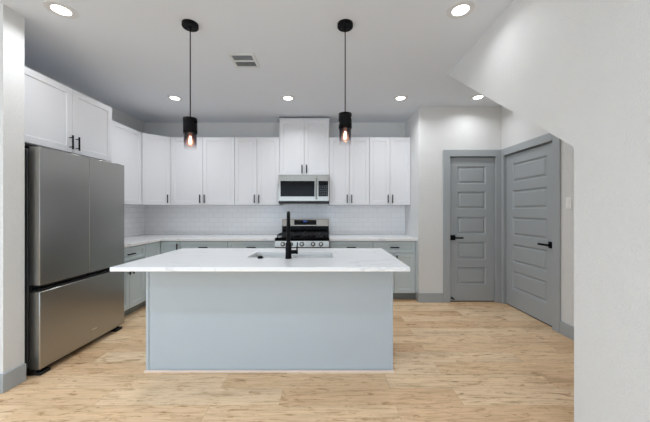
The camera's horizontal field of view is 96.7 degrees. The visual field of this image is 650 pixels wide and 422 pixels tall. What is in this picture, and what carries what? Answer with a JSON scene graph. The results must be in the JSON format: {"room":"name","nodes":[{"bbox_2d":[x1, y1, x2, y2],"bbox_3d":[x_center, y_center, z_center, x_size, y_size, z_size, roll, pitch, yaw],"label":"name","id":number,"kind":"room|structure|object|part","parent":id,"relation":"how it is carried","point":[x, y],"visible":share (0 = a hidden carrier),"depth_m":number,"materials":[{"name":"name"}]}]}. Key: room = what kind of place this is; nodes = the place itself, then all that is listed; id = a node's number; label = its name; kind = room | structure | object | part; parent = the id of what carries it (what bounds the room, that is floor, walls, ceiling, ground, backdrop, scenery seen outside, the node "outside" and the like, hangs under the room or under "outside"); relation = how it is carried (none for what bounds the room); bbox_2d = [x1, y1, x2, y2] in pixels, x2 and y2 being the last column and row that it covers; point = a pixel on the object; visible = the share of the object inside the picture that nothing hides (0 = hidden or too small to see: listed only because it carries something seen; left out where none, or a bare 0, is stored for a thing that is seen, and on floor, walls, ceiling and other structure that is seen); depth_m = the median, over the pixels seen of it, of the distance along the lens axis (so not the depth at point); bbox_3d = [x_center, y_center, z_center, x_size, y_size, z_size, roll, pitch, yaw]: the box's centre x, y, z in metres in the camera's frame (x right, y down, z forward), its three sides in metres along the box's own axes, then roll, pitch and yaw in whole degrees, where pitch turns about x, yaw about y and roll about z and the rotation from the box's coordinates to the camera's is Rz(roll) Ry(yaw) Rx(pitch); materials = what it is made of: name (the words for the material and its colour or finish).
{"room":"kitchen","nodes":[
{"label":"kitchen","id":0,"kind":"room"},
{"bbox_2d":[0,4,24,373],"bbox_3d":[-3.290,-0.091,2.112,2.020,2.743,0.145,0,0,0],"label":"wall","id":1,"kind":"structure","parent":0,"point":[12,24],"depth_m":2.10,"materials":[{"name":"paint"}]},
{"bbox_2d":[0,363,25,392],"bbox_3d":[-3.232,1.215,2.105,1.935,0.130,0.160,0,0,0],"label":"baseboard","id":2,"kind":"structure","parent":1,"relation":"attached to","point":[14,377],"depth_m":2.09,"materials":[{"name":"grey wood"}]},
{"bbox_2d":[25,64,144,235],"bbox_3d":[-3.050,-0.091,3.482,0.100,2.743,2.595,0,0,0],"label":"wall","id":3,"kind":"structure","parent":0,"point":[118,116],"depth_m":4.24,"materials":[{"name":"paint"}]},
{"bbox_2d":[25,66,111,161],"bbox_3d":[-2.659,-0.839,2.692,0.678,0.602,0.995,0,0,0],"label":"upper cabinet","id":4,"kind":"object","parent":3,"relation":"attached to","point":[59,117],"visible":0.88,"depth_m":2.62,"materials":[{"name":"white wood"}]},
{"bbox_3d":[-2.370,-0.839,2.444,0.020,0.594,0.492,0,0,0],"label":"door","id":5,"kind":"part","parent":4,"relation":"part of","materials":[{"name":"white wood"}]},
{"bbox_3d":[-2.340,-0.632,2.658,0.040,0.128,0.015,0,0,0],"label":"handle","id":6,"kind":"part","parent":4,"relation":"part of","materials":[{"name":"black metal"}]},
{"bbox_3d":[-2.340,-0.632,2.727,0.040,0.128,0.015,0,0,0],"label":"handle","id":7,"kind":"part","parent":4,"relation":"part of","materials":[{"name":"black metal"}]},
{"bbox_3d":[-2.370,-0.839,2.941,0.020,0.594,0.492,0,0,0],"label":"door","id":8,"kind":"part","parent":4,"relation":"part of","materials":[{"name":"white wood"}]},
{"bbox_2d":[111,120,141,204],"bbox_3d":[-2.814,-0.616,3.691,0.368,1.048,0.990,0,0,0],"label":"upper cabinet","id":9,"kind":"object","parent":3,"relation":"attached to","point":[126,141],"visible":0.2,"depth_m":3.94,"materials":[{"name":"white wood"}]},
{"bbox_2d":[124,205,144,236],"bbox_3d":[-2.995,0.148,3.975,0.009,0.478,1.610,0,0,0],"label":"tile backsplash","id":10,"kind":"structure","parent":3,"relation":"attached to","point":[134,215],"depth_m":4.51,"materials":[{"name":"white tile"}]},
{"bbox_2d":[0,0,513,122],"bbox_3d":[-0.870,-1.493,0.590,6.860,0.060,8.580,0,0,0],"label":"ceiling","id":11,"kind":"structure","parent":0,"point":[128,56],"depth_m":2.67,"materials":[{"name":"paint"}]},
{"bbox_2d":[43,0,77,18],"bbox_3d":[-1.925,-1.460,2.100,0.190,0.007,0.190,0,0,0],"label":"recessed light","id":12,"kind":"object","parent":11,"relation":"in","point":[60,9],"visible":1,"depth_m":2.09,"materials":[{"name":"white plastic"}]},
{"bbox_2d":[167,95,182,100],"bbox_3d":[-1.956,-1.460,3.740,0.190,0.007,0.190,0,0,0],"label":"recessed light","id":13,"kind":"object","parent":11,"relation":"in","point":[171,97],"visible":1,"depth_m":3.74,"materials":[{"name":"white plastic"}]},
{"bbox_2d":[182,19,198,143],"bbox_3d":[-1.062,-0.974,2.260,0.122,0.978,0.122,0,0,0],"label":"pendant light","id":14,"kind":"object","parent":11,"relation":"hanging from","point":[189,123],"visible":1,"depth_m":2.23,"materials":[{"name":"black metal"}]},
{"bbox_3d":[-1.062,-1.078,2.260,0.008,0.700,0.008,0,0,0],"label":"stem","id":15,"kind":"part","parent":14,"relation":"part of","materials":[{"name":"black metal"}]},
{"bbox_3d":[-1.062,-0.551,2.260,0.094,0.133,0.094,0,0,0],"label":"lamp shade","id":16,"kind":"part","parent":14,"relation":"part of","materials":[{"name":"clear glass"}]},
{"bbox_2d":[227,53,259,67],"bbox_3d":[-0.793,-1.459,2.810,0.243,0.008,0.260,0,0,0],"label":"ceiling vent","id":17,"kind":"object","parent":11,"relation":"in","point":[240,60],"visible":1,"depth_m":2.80,"materials":[{"name":"white metal"}]},
{"bbox_2d":[281,95,294,100],"bbox_3d":[-0.492,-1.460,3.740,0.190,0.007,0.190,0,0,0],"label":"recessed light","id":18,"kind":"object","parent":11,"relation":"in","point":[284,97],"visible":1,"depth_m":3.74,"materials":[{"name":"white plastic"}]},
{"bbox_2d":[337,19,352,138],"bbox_3d":[0.150,-0.990,2.260,0.122,0.946,0.122,0,0,0],"label":"pendant light","id":19,"kind":"object","parent":11,"relation":"hanging from","point":[344,25],"visible":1,"depth_m":2.23,"materials":[{"name":"black metal"}]},
{"bbox_3d":[0.150,-0.587,2.260,0.094,0.140,0.094,0,0,0],"label":"lamp shade","id":20,"kind":"part","parent":19,"relation":"part of","materials":[{"name":"clear glass"}]},
{"bbox_3d":[0.150,-1.096,2.260,0.008,0.664,0.008,0,0,0],"label":"stem","id":21,"kind":"part","parent":19,"relation":"part of","materials":[{"name":"black metal"}]},
{"bbox_2d":[393,95,407,100],"bbox_3d":[0.965,-1.460,3.740,0.190,0.007,0.190,0,0,0],"label":"recessed light","id":22,"kind":"object","parent":11,"relation":"in","point":[399,97],"visible":1,"depth_m":3.74,"materials":[{"name":"white plastic"}]},
{"bbox_2d":[446,0,474,18],"bbox_3d":[0.978,-1.460,2.100,0.190,0.007,0.190,0,0,0],"label":"recessed light","id":23,"kind":"object","parent":11,"relation":"in","point":[460,9],"visible":1,"depth_m":2.09,"materials":[{"name":"white plastic"}]},
{"bbox_2d":[470,94,485,99],"bbox_3d":[1.952,-1.460,3.710,0.190,0.007,0.190,0,0,0],"label":"recessed light","id":24,"kind":"object","parent":11,"relation":"in","point":[479,96],"visible":0.89,"depth_m":3.71,"materials":[{"name":"white plastic"}]},
{"bbox_2d":[145,123,404,136],"bbox_3d":[-0.897,-0.091,4.830,4.405,2.743,0.100,0,0,0],"label":"wall","id":25,"kind":"structure","parent":0,"point":[162,129],"depth_m":4.78,"materials":[{"name":"paint"}]},
{"bbox_2d":[140,133,170,204],"bbox_3d":[-2.696,-0.616,4.484,0.605,1.048,0.590,0,0,0],"label":"upper cabinet","id":26,"kind":"object","parent":25,"relation":"attached to","point":[156,149],"visible":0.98,"depth_m":4.33,"materials":[{"name":"white wood"}]},
{"bbox_2d":[171,137,234,204],"bbox_3d":[-1.900,-0.616,4.595,0.983,1.048,0.368,0,0,0],"label":"upper cabinet","id":27,"kind":"object","parent":25,"relation":"attached to","point":[202,170],"visible":1,"depth_m":4.46,"materials":[{"name":"white wood"}]},
{"bbox_3d":[-2.146,-0.616,4.460,0.486,1.040,0.020,0,0,0],"label":"door","id":28,"kind":"part","parent":27,"relation":"part of","materials":[{"name":"white wood"}]},
{"bbox_3d":[-1.654,-0.616,4.460,0.486,1.040,0.020,0,0,0],"label":"door","id":29,"kind":"part","parent":27,"relation":"part of","materials":[{"name":"white wood"}]},
{"bbox_2d":[235,137,282,204],"bbox_3d":[-1.063,-0.616,4.595,0.689,1.048,0.368,0,0,0],"label":"upper cabinet","id":30,"kind":"object","parent":25,"relation":"attached to","point":[257,159],"visible":1,"depth_m":4.46,"materials":[{"name":"white wood"}]},
{"bbox_3d":[-1.235,-0.616,4.460,0.340,1.040,0.020,0,0,0],"label":"door","id":31,"kind":"part","parent":30,"relation":"part of","materials":[{"name":"white wood"}]},
{"bbox_3d":[-0.891,-0.616,4.460,0.340,1.040,0.020,0,0,0],"label":"door","id":32,"kind":"part","parent":30,"relation":"part of","materials":[{"name":"white wood"}]},
{"bbox_2d":[145,204,404,233],"bbox_3d":[-0.843,-0.067,4.776,4.296,0.906,0.009,0,0,0],"label":"tile backsplash","id":33,"kind":"structure","parent":25,"relation":"attached to","point":[159,219],"depth_m":4.77,"materials":[{"name":"white tile"}]},
{"bbox_2d":[279,118,329,174],"bbox_3d":[-0.335,-0.990,4.595,0.782,0.880,0.368,0,0,0],"label":"upper cabinet","id":34,"kind":"object","parent":25,"relation":"attached to","point":[304,142],"visible":0.89,"depth_m":4.46,"materials":[{"name":"white wood"}]},
{"bbox_3d":[-0.526,-0.980,4.460,0.378,0.852,0.020,0,0,0],"label":"door","id":35,"kind":"part","parent":34,"relation":"part of","materials":[{"name":"white wood"}]},
{"bbox_2d":[278,175,328,203],"bbox_3d":[-0.335,-0.333,4.532,0.758,0.425,0.476,0,0,0],"label":"microwave","id":36,"kind":"object","parent":34,"relation":"attached to","point":[292,189],"visible":1,"depth_m":4.34,"materials":[{"name":"metal"}]},
{"bbox_3d":[-0.148,-0.338,4.317,0.022,0.315,0.046,0,0,0],"label":"door handle","id":37,"kind":"part","parent":36,"relation":"part of","materials":[{"name":"metal"}]},
{"bbox_3d":[-0.040,-0.350,4.355,0.167,0.390,0.030,0,0,0],"label":"control panel","id":38,"kind":"part","parent":36,"relation":"part of","materials":[{"name":"metal"}]},
{"bbox_3d":[-0.143,-0.980,4.460,0.378,0.852,0.020,0,0,0],"label":"door","id":39,"kind":"part","parent":34,"relation":"part of","materials":[{"name":"white wood"}]},
{"bbox_2d":[329,137,368,204],"bbox_3d":[0.359,-0.616,4.595,0.620,1.048,0.368,0,0,0],"label":"upper cabinet","id":40,"kind":"object","parent":25,"relation":"attached to","point":[348,157],"visible":1,"depth_m":4.46,"materials":[{"name":"white wood"}]},
{"bbox_3d":[0.204,-0.616,4.460,0.305,1.040,0.020,0,0,0],"label":"door","id":41,"kind":"part","parent":40,"relation":"part of","materials":[{"name":"white wood"}]},
{"bbox_3d":[0.514,-0.616,4.460,0.305,1.040,0.020,0,0,0],"label":"door","id":42,"kind":"part","parent":40,"relation":"part of","materials":[{"name":"white wood"}]},
{"bbox_2d":[369,137,409,204],"bbox_3d":[0.987,-0.616,4.595,0.632,1.048,0.368,0,0,0],"label":"upper cabinet","id":43,"kind":"object","parent":25,"relation":"attached to","point":[389,157],"visible":1,"depth_m":4.46,"materials":[{"name":"white wood"}]},
{"bbox_3d":[0.829,-0.616,4.460,0.311,1.040,0.020,0,0,0],"label":"door","id":44,"kind":"part","parent":43,"relation":"part of","materials":[{"name":"white wood"}]},
{"bbox_3d":[1.145,-0.616,4.460,0.311,1.040,0.020,0,0,0],"label":"door","id":45,"kind":"part","parent":43,"relation":"part of","materials":[{"name":"white wood"}]},
{"bbox_2d":[0,299,573,421],"bbox_3d":[-0.870,1.310,0.590,6.860,0.060,8.580,0,0,0],"label":"floor","id":46,"kind":"structure","parent":0,"point":[453,361],"depth_m":2.14,"materials":[{"name":"brown wood"}]},
{"bbox_2d":[25,145,123,375],"bbox_3d":[-2.582,0.385,2.693,0.756,1.791,0.934,0,0,0],"label":"refrigerator","id":47,"kind":"object","parent":46,"relation":"on","point":[74,204],"visible":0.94,"depth_m":2.46,"materials":[{"name":"silver metal"}]},
{"bbox_3d":[-2.248,0.038,2.458,0.085,1.073,0.465,0,0,0],"label":"door","id":48,"kind":"part","parent":47,"relation":"part of","materials":[{"name":"metal"}]},
{"bbox_3d":[-2.248,0.925,2.693,0.085,0.600,0.934,0,0,0],"label":"freezer drawer","id":49,"kind":"part","parent":47,"relation":"part of","materials":[{"name":"metal"}]},
{"bbox_3d":[-2.248,0.038,2.928,0.085,1.073,0.465,0,0,0],"label":"door","id":50,"kind":"part","parent":47,"relation":"part of","materials":[{"name":"metal"}]},
{"bbox_2d":[124,244,144,315],"bbox_3d":[-2.659,0.854,3.470,0.678,0.853,0.609,0,0,0],"label":"base cabinet","id":51,"kind":"object","parent":46,"relation":"on","point":[134,282],"visible":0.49,"depth_m":3.56,"materials":[{"name":"grey wood"}]},
{"bbox_3d":[-2.370,0.888,3.321,0.020,0.567,0.292,0,0,0],"label":"door","id":52,"kind":"part","parent":51,"relation":"part of","materials":[{"name":"grey wood"}]},
{"bbox_3d":[-2.370,0.516,3.470,0.020,0.157,0.591,0,0,0],"label":"drawer","id":53,"kind":"part","parent":51,"relation":"part of","materials":[{"name":"grey wood"}]},
{"bbox_3d":[-2.370,0.888,3.619,0.020,0.567,0.292,0,0,0],"label":"door","id":54,"kind":"part","parent":51,"relation":"part of","materials":[{"name":"grey wood"}]},
{"bbox_2d":[124,234,276,247],"bbox_3d":[-1.855,0.406,3.966,2.272,0.039,1.608,0,0,0],"label":"countertop","id":55,"kind":"structure","parent":51,"relation":"on","point":[129,241],"depth_m":4.10,"materials":[{"name":"stone"}]},
{"bbox_2d":[139,241,180,308],"bbox_3d":[-2.542,0.854,4.277,0.914,0.853,1.004,0,0,0],"label":"base cabinet","id":56,"kind":"object","parent":46,"relation":"on","point":[155,248],"visible":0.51,"depth_m":4.07,"materials":[{"name":"grey wood"}]},
{"bbox_3d":[-2.370,0.805,3.950,0.020,0.734,0.342,0,0,0],"label":"door","id":57,"kind":"part","parent":56,"relation":"part of","materials":[{"name":"grey wood"}]},
{"bbox_3d":[-2.222,0.805,4.135,0.268,0.734,0.020,0,0,0],"label":"door","id":58,"kind":"part","parent":56,"relation":"part of","materials":[{"name":"grey wood"}]},
{"bbox_2d":[181,241,227,248],"bbox_3d":[-1.744,0.854,4.432,0.682,0.853,0.694,0,0,0],"label":"drawer","id":59,"kind":"object","parent":46,"relation":"on","point":[184,244],"visible":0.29,"depth_m":4.13,"materials":[{"name":"grey wood"}]},
{"bbox_2d":[228,241,274,247],"bbox_3d":[-1.060,0.854,4.432,0.682,0.853,0.694,0,0,0],"label":"drawer","id":60,"kind":"object","parent":46,"relation":"on","point":[231,244],"visible":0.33,"depth_m":4.13,"materials":[{"name":"grey wood"}]},
{"bbox_2d":[144,272,393,372],"bbox_3d":[-0.451,0.848,2.616,1.981,0.864,0.658,0,0,0],"label":"kitchen island","id":61,"kind":"object","parent":46,"relation":"on","point":[197,322],"visible":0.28,"depth_m":2.31,"materials":[{"name":"grey wood"}]},
{"bbox_3d":[-1.424,0.848,2.312,0.022,0.864,0.023,0,0,0],"label":"corner trim","id":62,"kind":"part","parent":61,"relation":"part of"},
{"bbox_2d":[110,248,409,271],"bbox_3d":[-0.452,0.400,2.483,2.058,0.030,1.014,0,0,0],"label":"island countertop","id":63,"kind":"structure","parent":61,"relation":"on","point":[184,259],"depth_m":2.25,"materials":[{"name":"stone"}]},
{"bbox_2d":[285,211,297,258],"bbox_3d":[-0.290,0.193,2.429,0.104,0.384,0.215,0,0,-7],"label":"faucet","id":64,"kind":"object","parent":63,"relation":"on","point":[288,251],"visible":1,"depth_m":2.33,"materials":[{"name":"black metal"}]},
{"bbox_3d":[-0.316,0.131,2.429,0.031,0.259,0.198,0,0,-7],"label":"spout","id":65,"kind":"part","parent":64,"relation":"part of","materials":[{"name":"black metal"}]},
{"bbox_3d":[-0.259,0.303,2.352,0.062,0.096,0.036,0,0,-7],"label":"handle","id":66,"kind":"part","parent":64,"relation":"part of","materials":[{"name":"black metal"}]},
{"bbox_2d":[252,255,331,257],"bbox_3d":[-0.300,0.515,2.558,0.721,0.198,0.344,0,0,0],"label":"sink","id":67,"kind":"object","parent":63,"relation":"in","point":[256,256],"visible":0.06,"depth_m":2.73,"materials":[{"name":"metal"}]},
{"bbox_3d":[-0.483,0.515,2.558,0.354,0.198,0.344,0,0,0],"label":"bowl","id":68,"kind":"part","parent":67,"relation":"part of","materials":[{"name":"metal"}]},
{"bbox_3d":[-0.117,0.515,2.558,0.354,0.198,0.344,0,0,0],"label":"bowl","id":69,"kind":"part","parent":67,"relation":"part of","materials":[{"name":"metal"}]},
{"bbox_3d":[-0.451,1.273,2.294,1.981,0.014,0.014,0,0,0],"label":"shoe molding","id":70,"kind":"part","parent":61,"relation":"part of","materials":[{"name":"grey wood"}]},
{"bbox_3d":[0.523,0.848,2.312,0.022,0.864,0.023,0,0,0],"label":"corner trim","id":71,"kind":"part","parent":61,"relation":"part of","materials":[{"name":"grey wood"}]},
{"bbox_2d":[275,219,328,247],"bbox_3d":[-0.335,0.705,4.362,0.760,1.150,0.797,0,0,0],"label":"range","id":72,"kind":"object","parent":46,"relation":"on","point":[309,233],"visible":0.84,"depth_m":4.25,"materials":[{"name":"silver metal"}]},
{"bbox_2d":[275,234,328,240],"bbox_3d":[-0.335,0.396,4.365,0.760,0.041,0.670,0,0,0],"label":"cooktop","id":73,"kind":"object","parent":72,"relation":"in","point":[279,237],"depth_m":4.03,"materials":[{"name":"black metal"}]},
{"bbox_3d":[-0.335,0.461,4.038,0.760,0.088,0.045,0,0,0],"label":"control panel","id":74,"kind":"part","parent":72,"relation":"part of","materials":[{"name":"metal"}]},
{"bbox_2d":[329,241,372,247],"bbox_3d":[0.358,0.854,4.432,0.618,0.853,0.694,0,0,0],"label":"base cabinet","id":75,"kind":"object","parent":46,"relation":"on","point":[332,244],"visible":0.23,"depth_m":4.14,"materials":[{"name":"grey wood"}]},
{"bbox_2d":[373,241,416,298],"bbox_3d":[0.986,0.854,4.432,0.634,0.853,0.694,0,0,0],"label":"base cabinet","id":76,"kind":"object","parent":46,"relation":"on","point":[404,283],"visible":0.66,"depth_m":4.13,"materials":[{"name":"grey wood"}]},
{"bbox_2d":[329,234,417,240],"bbox_3d":[0.676,0.406,4.435,1.255,0.039,0.670,0,0,0],"label":"countertop","id":77,"kind":"structure","parent":76,"relation":"on","point":[332,237],"depth_m":4.22,"materials":[{"name":"stone"}]},
{"bbox_3d":[0.825,0.888,4.135,0.294,0.567,0.020,0,0,0],"label":"door","id":78,"kind":"part","parent":76,"relation":"part of","materials":[{"name":"grey wood"}]},
{"bbox_3d":[0.975,0.516,4.135,0.594,0.157,0.020,0,0,0],"label":"drawer","id":79,"kind":"part","parent":76,"relation":"part of","materials":[{"name":"grey wood"}]},
{"bbox_3d":[1.125,0.888,4.135,0.294,0.567,0.020,0,0,0],"label":"door","id":80,"kind":"part","parent":76,"relation":"part of","materials":[{"name":"grey wood"}]},
{"bbox_2d":[405,107,500,299],"bbox_3d":[1.933,-0.091,4.465,1.255,2.743,0.830,0,0,0],"label":"wall","id":81,"kind":"structure","parent":0,"point":[431,131],"depth_m":4.05,"materials":[{"name":"paint"}]},
{"bbox_2d":[417,292,442,302],"bbox_3d":[1.472,1.215,4.077,0.365,0.130,0.083,0,0,0],"label":"baseboard","id":82,"kind":"structure","parent":81,"relation":"attached to","point":[421,297],"depth_m":4.04,"materials":[{"name":"grey wood"}]},
{"bbox_2d":[443,150,500,302],"bbox_3d":[2.048,0.212,4.079,0.820,2.136,0.142,0,0,0],"label":"door","id":83,"kind":"structure","parent":81,"relation":"in","point":[471,178],"depth_m":4.07,"materials":[{"name":"grey wood"}]},
{"bbox_3d":[1.829,0.375,4.040,0.161,0.072,0.064,0,0,0],"label":"handle","id":84,"kind":"part","parent":83,"relation":"part of","materials":[{"name":"black metal"}]},
{"bbox_2d":[501,106,573,326],"bbox_3d":[2.530,-0.091,2.745,0.140,2.743,2.890,0,0,0],"label":"wall","id":85,"kind":"structure","parent":0,"point":[515,129],"depth_m":2.98,"materials":[{"name":"paint"}]},
{"bbox_2d":[501,133,560,332],"bbox_3d":[2.489,0.212,3.526,0.142,2.136,1.007,0,0,0],"label":"door","id":86,"kind":"structure","parent":85,"relation":"in","point":[530,169],"depth_m":3.47,"materials":[{"name":"grey wood"}]},
{"bbox_3d":[2.450,0.375,3.224,0.064,0.072,0.161,0,0,0],"label":"handle","id":87,"kind":"part","parent":86,"relation":"part of","materials":[{"name":"black metal"}]},
{"bbox_2d":[560,321,573,339],"bbox_3d":[2.453,1.215,2.279,0.015,0.130,1.488,0,0,0],"label":"baseboard","id":88,"kind":"structure","parent":85,"relation":"attached to","point":[567,330],"depth_m":2.93,"materials":[{"name":"grey wood"}]},
{"bbox_2d":[566,197,571,208],"bbox_3d":[2.454,-0.080,2.925,0.012,0.116,0.070,0,0,0],"label":"light switch","id":89,"kind":"object","parent":85,"relation":"attached to","point":[568,199],"visible":1,"depth_m":2.91,"materials":[{"name":"white plastic"}]},
{"bbox_2d":[448,0,649,421],"bbox_3d":[1.883,-0.091,-0.250,1.155,2.743,6.700,0,0,0],"label":"wall","id":90,"kind":"structure","parent":0,"point":[578,71],"depth_m":1.37,"materials":[{"name":"paint"}]}
]}

